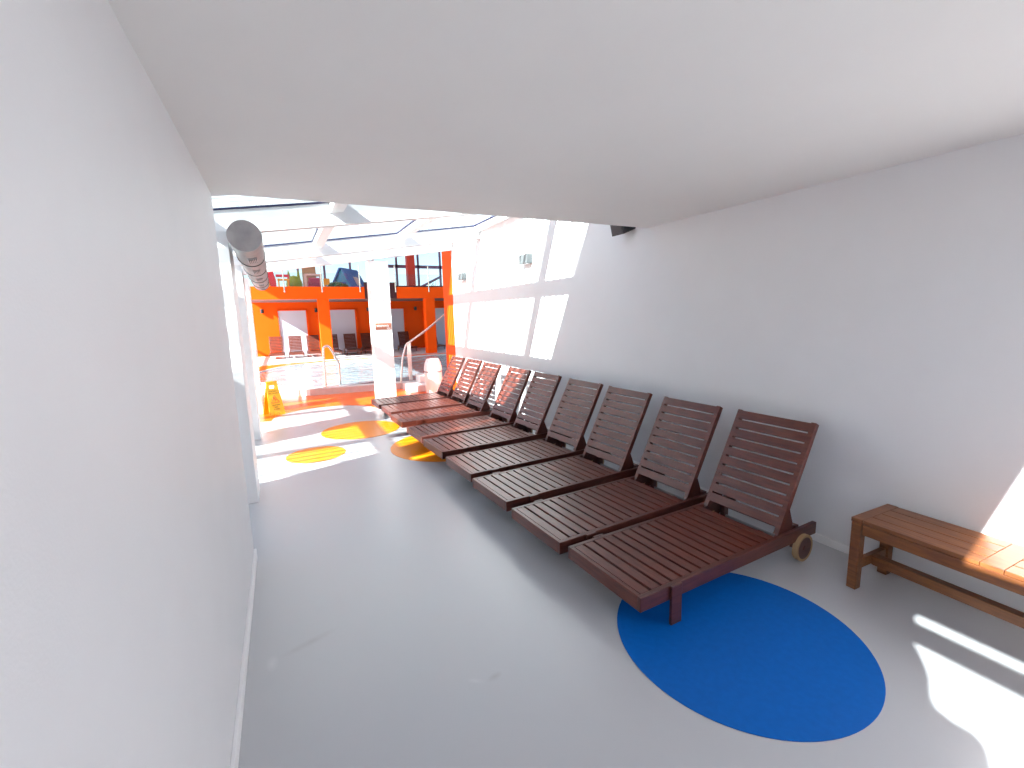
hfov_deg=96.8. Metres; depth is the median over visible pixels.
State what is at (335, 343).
sun lounger
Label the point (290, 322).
frosted door
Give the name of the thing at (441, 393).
sun lounger
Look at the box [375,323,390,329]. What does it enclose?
plaque
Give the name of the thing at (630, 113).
ceiling
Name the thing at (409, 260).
column
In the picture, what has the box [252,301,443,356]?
wall
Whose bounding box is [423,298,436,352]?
post
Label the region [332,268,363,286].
playhouse
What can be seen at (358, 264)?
post
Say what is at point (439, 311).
frosted door
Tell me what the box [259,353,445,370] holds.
floor band
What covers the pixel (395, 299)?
ceiling
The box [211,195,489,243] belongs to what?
skylight
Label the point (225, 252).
column
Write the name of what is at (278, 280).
table
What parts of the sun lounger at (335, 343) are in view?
backrest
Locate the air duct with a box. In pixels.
[226,220,268,290]
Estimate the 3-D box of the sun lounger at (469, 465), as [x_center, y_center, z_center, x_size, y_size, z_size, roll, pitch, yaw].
[0.172,0.523,5.178,1.741,0.977,0.728,-6,10,-29]
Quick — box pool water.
[260,354,446,386]
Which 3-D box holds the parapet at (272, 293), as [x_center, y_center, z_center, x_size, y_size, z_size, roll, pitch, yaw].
[-8.114,-3.618,18.056,4.330,0.485,0.170,-6,10,-26]
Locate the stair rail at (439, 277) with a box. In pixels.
[421,276,441,285]
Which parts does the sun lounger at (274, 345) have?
backrest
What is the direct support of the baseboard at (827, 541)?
attached to the wall at (882, 310)
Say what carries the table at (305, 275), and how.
on the ceiling at (395, 299)
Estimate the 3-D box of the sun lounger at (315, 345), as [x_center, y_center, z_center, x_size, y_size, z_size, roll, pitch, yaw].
[-8.991,-1.737,20.645,0.641,0.928,1.532,-6,10,-26]
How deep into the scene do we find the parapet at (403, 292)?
19.97 m
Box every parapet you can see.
[250,286,364,299]
[396,286,443,298]
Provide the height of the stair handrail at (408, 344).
2.194 m
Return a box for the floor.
[238,393,1023,767]
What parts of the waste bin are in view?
lid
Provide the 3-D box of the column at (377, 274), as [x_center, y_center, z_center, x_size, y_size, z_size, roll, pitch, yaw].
[-2.820,-1.115,9.807,0.395,2.970,0.350,-6,10,-26]
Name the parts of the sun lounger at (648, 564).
rail, seat, leg, rail, backrest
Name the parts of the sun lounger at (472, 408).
seat, rail, rail, backrest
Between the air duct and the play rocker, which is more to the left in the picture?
the air duct
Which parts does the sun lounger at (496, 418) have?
seat, rail, rail, backrest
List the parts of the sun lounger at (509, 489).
leg, rail, seat, rail, backrest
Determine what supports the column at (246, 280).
on the floor
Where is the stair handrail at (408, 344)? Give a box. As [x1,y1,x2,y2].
[400,314,443,381]
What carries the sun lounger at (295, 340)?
on the pool deck
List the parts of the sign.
panel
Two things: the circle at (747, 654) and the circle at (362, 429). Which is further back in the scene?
the circle at (362, 429)
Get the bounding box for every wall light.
[457,273,465,280]
[519,254,531,264]
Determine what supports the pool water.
in the pool deck
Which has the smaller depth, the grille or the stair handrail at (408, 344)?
the grille
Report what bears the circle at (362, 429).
on the floor
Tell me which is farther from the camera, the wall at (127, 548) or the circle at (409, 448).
the circle at (409, 448)
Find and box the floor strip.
[259,389,448,421]
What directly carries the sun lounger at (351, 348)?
on the pool deck
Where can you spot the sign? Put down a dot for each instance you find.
(273, 403)
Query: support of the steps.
on the floor strip
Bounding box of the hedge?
[327,281,348,286]
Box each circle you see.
[286,446,345,462]
[321,421,398,439]
[390,436,445,461]
[617,572,885,741]
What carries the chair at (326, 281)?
on the ceiling at (395, 299)
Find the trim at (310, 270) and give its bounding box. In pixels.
[302,267,315,286]
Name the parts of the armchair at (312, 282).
backrest, seat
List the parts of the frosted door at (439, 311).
door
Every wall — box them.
[0,0,253,767]
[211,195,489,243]
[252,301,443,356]
[441,133,1023,611]
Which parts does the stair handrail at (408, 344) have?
post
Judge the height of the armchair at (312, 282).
0.620 m
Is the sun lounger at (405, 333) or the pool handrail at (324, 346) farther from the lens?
the sun lounger at (405, 333)
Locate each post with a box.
[317,299,333,359]
[319,266,322,291]
[358,264,360,291]
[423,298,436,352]
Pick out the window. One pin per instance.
(417, 266)
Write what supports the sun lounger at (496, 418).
on the circle at (409, 448)
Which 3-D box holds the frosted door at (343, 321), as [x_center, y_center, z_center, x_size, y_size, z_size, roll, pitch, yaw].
[-8.374,-2.636,22.464,1.460,2.120,0.088,-6,10,-26]
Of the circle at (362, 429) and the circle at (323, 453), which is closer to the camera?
the circle at (323, 453)
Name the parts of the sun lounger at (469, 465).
leg, rail, seat, rail, backrest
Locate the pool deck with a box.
[258,346,447,395]
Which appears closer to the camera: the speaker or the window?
the speaker
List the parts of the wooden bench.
leg, leg, seat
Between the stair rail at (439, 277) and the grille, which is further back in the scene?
the stair rail at (439, 277)
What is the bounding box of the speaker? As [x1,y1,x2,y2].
[610,225,635,236]
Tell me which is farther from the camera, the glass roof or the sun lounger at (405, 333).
the sun lounger at (405, 333)
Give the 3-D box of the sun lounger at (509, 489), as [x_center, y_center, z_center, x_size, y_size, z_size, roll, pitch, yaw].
[0.530,0.619,4.490,1.741,0.977,0.728,-6,10,-30]
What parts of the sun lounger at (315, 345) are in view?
backrest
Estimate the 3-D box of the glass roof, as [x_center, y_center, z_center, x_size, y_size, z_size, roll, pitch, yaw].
[-3.610,-1.770,5.715,8.164,1.437,6.164,-6,10,-26]
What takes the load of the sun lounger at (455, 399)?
on the floor
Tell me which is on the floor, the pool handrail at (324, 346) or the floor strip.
the floor strip
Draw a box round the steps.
[402,373,446,392]
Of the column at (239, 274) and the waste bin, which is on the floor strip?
the waste bin
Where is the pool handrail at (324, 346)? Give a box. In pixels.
[322,345,341,387]
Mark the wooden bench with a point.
(998, 562)
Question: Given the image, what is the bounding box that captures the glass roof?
[211,193,511,274]
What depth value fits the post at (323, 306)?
18.44 m
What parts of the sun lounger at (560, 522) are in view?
rail, leg, seat, rail, backrest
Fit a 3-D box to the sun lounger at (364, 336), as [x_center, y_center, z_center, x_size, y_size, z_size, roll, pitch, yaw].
[-6.825,-1.960,21.724,0.641,0.928,1.532,-6,10,-26]
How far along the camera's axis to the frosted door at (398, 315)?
23.67 m
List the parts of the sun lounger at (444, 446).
leg, seat, rail, rail, backrest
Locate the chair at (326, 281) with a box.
[323,279,329,286]
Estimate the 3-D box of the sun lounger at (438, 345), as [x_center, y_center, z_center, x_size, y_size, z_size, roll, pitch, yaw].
[-3.919,-2.259,23.171,0.641,0.928,1.532,-6,10,-26]
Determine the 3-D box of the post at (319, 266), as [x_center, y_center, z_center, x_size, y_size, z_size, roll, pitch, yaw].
[-7.609,-4.223,18.106,0.060,1.120,0.049,-6,10,-26]
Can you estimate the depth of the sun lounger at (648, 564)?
3.19 m
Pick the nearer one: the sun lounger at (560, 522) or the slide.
the sun lounger at (560, 522)
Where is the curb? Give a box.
[310,383,400,395]
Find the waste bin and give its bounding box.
[424,358,441,392]
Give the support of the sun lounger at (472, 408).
on the floor
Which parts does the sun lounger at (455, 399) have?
rail, seat, rail, backrest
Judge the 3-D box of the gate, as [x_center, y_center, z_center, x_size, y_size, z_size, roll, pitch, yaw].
[-5.577,-3.971,19.275,1.340,0.680,0.065,-6,10,-26]
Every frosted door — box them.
[277,310,310,354]
[330,309,359,351]
[391,308,406,348]
[423,307,445,344]
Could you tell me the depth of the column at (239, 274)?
6.78 m
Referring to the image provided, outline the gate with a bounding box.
[364,282,396,298]
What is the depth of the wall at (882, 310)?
3.34 m
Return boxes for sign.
[263,381,285,415]
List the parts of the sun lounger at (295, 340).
backrest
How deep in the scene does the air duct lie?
3.57 m
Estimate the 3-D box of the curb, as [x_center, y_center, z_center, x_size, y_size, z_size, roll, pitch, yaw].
[-3.811,0.126,11.176,2.119,0.153,0.042,-4,9,-19]
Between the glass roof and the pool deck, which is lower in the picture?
the pool deck
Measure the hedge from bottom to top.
0.411 m
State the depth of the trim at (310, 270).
20.79 m
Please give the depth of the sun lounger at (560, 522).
3.84 m
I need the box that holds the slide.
[268,272,289,286]
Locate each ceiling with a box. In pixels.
[108,0,1023,227]
[252,298,443,302]
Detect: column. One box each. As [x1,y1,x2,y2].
[216,231,259,503]
[234,265,261,439]
[244,278,263,413]
[365,260,396,398]
[405,255,415,285]
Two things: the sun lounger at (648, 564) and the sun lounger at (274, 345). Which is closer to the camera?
the sun lounger at (648, 564)
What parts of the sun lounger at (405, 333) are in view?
backrest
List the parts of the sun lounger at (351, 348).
backrest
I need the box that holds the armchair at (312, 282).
[308,278,319,286]
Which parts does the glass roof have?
pane, pane, pane, pane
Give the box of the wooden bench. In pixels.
[846,504,1023,628]
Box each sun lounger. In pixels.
[269,336,285,359]
[288,336,304,357]
[306,335,321,356]
[332,334,342,354]
[343,333,361,354]
[360,333,371,353]
[371,356,465,409]
[381,358,482,415]
[390,362,502,427]
[398,331,416,350]
[407,367,531,443]
[423,371,562,458]
[436,336,445,348]
[446,378,602,481]
[472,386,652,511]
[511,396,722,553]
[568,409,818,625]
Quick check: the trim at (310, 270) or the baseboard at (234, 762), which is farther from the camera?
the trim at (310, 270)
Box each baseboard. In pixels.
[230,549,256,767]
[460,394,865,554]
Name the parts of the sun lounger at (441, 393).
seat, rail, rail, backrest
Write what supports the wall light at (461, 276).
attached to the wall at (882, 310)
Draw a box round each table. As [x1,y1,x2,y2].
[277,279,288,286]
[304,274,322,286]
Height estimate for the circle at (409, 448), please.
0.003 m
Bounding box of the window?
[296,252,441,286]
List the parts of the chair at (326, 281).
backrest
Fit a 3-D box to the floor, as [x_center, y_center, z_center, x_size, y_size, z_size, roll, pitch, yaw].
[-2.836,0.226,11.261,14.300,0.120,29.600,-6,10,-26]
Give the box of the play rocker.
[286,271,302,286]
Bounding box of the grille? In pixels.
[611,225,621,234]
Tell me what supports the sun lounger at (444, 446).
on the floor
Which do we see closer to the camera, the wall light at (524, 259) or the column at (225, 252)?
the column at (225, 252)

